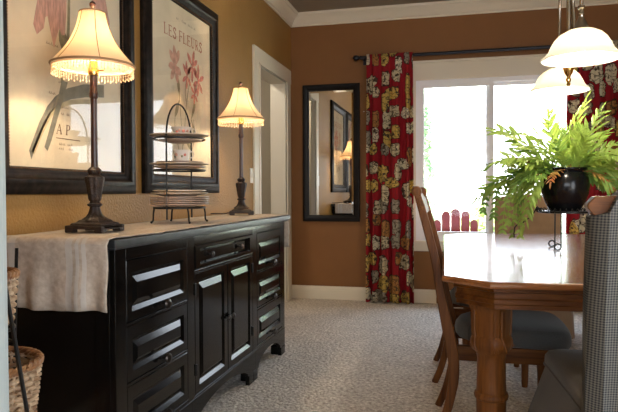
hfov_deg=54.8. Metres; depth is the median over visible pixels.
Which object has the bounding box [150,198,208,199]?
dinner plate
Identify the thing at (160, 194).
dinner plate
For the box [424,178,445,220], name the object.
shrub
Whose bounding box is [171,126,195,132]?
teacup
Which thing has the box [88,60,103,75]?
bulb
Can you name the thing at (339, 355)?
floor
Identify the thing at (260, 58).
trim
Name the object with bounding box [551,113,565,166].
leafy tree
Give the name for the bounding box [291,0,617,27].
trim
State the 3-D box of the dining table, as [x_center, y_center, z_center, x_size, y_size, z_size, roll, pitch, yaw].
[1.272,0.597,2.967,1.216,0.760,2.384,0,1,14]
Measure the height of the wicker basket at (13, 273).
0.148 m
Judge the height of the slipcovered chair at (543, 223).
1.027 m
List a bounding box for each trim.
[0,0,8,411]
[252,45,291,300]
[264,0,297,26]
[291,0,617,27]
[413,54,553,251]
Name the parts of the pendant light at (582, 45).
lamp shade, arm, arm, lamp shade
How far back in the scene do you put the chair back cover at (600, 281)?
1.39 m
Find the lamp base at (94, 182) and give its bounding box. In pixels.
[81,167,107,220]
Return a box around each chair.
[411,186,571,411]
[428,201,528,387]
[434,209,477,231]
[494,194,574,338]
[528,196,615,411]
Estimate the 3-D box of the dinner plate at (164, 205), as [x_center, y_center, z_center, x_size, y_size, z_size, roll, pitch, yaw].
[-0.617,-0.004,2.850,0.278,0.014,0.278,0,1,14]
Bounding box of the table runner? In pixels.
[7,214,289,312]
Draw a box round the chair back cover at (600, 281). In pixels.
[581,190,617,411]
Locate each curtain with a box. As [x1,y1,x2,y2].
[366,52,413,303]
[566,40,617,233]
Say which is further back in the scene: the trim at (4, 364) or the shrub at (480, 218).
the shrub at (480, 218)
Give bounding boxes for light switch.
[250,168,253,182]
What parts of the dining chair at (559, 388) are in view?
seat, crest rail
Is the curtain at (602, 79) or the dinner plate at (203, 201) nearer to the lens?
the dinner plate at (203, 201)
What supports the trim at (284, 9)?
attached to the wall at (242, 24)
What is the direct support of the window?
in the wall at (324, 253)
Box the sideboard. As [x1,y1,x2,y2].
[8,215,289,411]
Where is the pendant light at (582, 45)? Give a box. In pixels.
[529,0,617,95]
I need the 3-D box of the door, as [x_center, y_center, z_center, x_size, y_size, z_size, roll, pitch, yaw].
[-0.386,-0.124,5.339,0.152,2.105,0.810,0,1,14]
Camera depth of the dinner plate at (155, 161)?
2.76 m
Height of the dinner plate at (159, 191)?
0.020 m
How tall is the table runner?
0.242 m
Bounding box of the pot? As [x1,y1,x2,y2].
[541,167,589,210]
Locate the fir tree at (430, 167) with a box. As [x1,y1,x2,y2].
[424,90,453,219]
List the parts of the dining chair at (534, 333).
crest rail, post, post, seat rail, seat, leg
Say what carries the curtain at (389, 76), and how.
hanging from the curtain rod
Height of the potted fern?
0.742 m
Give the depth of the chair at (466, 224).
6.84 m
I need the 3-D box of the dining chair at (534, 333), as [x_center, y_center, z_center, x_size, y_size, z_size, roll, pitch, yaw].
[0.795,0.450,2.653,0.658,1.081,0.468,0,1,14]
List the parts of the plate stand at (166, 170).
leg, arched handle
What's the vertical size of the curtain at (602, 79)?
2.324 m
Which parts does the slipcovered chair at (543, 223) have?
seat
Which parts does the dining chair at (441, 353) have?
post, post, seat, seat rail, leg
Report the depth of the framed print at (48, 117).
2.43 m
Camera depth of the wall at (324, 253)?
5.75 m
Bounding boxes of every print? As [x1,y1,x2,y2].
[3,0,135,194]
[140,0,219,192]
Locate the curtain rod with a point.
(355, 57)
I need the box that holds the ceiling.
[288,0,448,11]
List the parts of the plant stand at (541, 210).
curved arm, leg, leg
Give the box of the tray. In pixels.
[536,207,588,213]
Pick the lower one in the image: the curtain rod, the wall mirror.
the wall mirror
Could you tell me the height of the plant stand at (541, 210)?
0.215 m
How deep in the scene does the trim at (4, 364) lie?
1.17 m
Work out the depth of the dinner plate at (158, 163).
2.74 m
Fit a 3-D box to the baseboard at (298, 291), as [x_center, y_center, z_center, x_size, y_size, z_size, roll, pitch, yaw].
[1.786,0.854,5.465,4.030,0.127,0.016,0,1,14]
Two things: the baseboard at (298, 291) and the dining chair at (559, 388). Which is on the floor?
the dining chair at (559, 388)
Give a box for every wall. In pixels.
[6,0,291,258]
[261,79,270,213]
[291,4,617,289]
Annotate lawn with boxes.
[440,215,565,232]
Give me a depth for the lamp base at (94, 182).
2.20 m
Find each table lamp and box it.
[49,1,135,232]
[211,82,264,214]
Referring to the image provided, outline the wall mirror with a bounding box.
[303,83,359,221]
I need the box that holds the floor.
[202,298,582,411]
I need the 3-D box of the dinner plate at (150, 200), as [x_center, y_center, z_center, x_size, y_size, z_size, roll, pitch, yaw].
[-0.617,-0.021,2.849,0.278,0.014,0.278,0,1,14]
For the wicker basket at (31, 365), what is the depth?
1.56 m
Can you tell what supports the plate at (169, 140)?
on the plate stand at (166, 170)
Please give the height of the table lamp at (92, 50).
0.853 m
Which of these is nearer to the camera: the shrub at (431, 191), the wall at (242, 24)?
the wall at (242, 24)
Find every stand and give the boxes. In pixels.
[7,248,28,411]
[150,103,207,223]
[513,206,588,250]
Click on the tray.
(541, 210)
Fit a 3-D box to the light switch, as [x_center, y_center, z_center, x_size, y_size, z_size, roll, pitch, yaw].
[-0.454,-0.242,4.756,0.012,0.118,0.074,0,1,14]
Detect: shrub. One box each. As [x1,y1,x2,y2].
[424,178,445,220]
[460,203,494,231]
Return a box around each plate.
[149,132,208,138]
[149,162,208,165]
[150,196,208,198]
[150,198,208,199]
[150,200,208,201]
[150,201,208,203]
[150,203,208,206]
[151,193,206,196]
[152,165,205,168]
[152,190,205,192]
[155,161,202,162]
[157,138,201,143]
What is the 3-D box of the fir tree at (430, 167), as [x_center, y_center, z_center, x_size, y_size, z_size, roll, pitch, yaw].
[3.283,-1.562,18.146,2.250,4.800,2.221,0,1,14]
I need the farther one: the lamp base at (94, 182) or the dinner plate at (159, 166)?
the dinner plate at (159, 166)
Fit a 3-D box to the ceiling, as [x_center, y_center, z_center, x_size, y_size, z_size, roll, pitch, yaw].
[0.107,-1.836,1.536,5.830,0.120,8.720,0,1,14]
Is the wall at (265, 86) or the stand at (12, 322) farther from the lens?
the wall at (265, 86)
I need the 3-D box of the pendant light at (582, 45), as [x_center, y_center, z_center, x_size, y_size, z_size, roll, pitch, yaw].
[1.210,-1.183,2.770,0.307,1.249,1.093,0,1,17]
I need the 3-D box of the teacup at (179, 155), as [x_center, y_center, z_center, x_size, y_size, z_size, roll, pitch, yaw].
[-0.606,-0.237,2.845,0.087,0.056,0.094,0,1,14]
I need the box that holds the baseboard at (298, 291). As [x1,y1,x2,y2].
[292,285,435,302]
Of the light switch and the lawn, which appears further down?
the lawn
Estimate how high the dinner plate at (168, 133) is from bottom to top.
0.014 m
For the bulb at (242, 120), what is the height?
0.056 m
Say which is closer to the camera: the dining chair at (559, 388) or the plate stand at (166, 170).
the dining chair at (559, 388)
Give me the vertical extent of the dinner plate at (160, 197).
0.014 m
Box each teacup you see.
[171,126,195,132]
[172,150,193,160]
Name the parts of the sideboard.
drawer, drawer, drawer, knob, knob, frame, door, drawer, door, drawer, drawer, drawer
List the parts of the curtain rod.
rod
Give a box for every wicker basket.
[7,267,20,323]
[8,345,43,411]
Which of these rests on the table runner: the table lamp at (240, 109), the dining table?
the table lamp at (240, 109)
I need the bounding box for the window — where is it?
[416,75,565,240]
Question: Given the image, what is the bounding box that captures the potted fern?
[467,90,617,239]
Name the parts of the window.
sash, sash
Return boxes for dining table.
[442,233,584,411]
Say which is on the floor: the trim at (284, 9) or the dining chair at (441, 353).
the dining chair at (441, 353)
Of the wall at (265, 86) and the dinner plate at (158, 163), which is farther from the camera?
the wall at (265, 86)
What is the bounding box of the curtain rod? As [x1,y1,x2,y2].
[353,45,551,64]
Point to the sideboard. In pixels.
(190, 311)
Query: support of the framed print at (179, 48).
attached to the wall at (242, 24)
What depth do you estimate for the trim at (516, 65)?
5.48 m
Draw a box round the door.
[261,66,286,301]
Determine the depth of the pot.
2.89 m

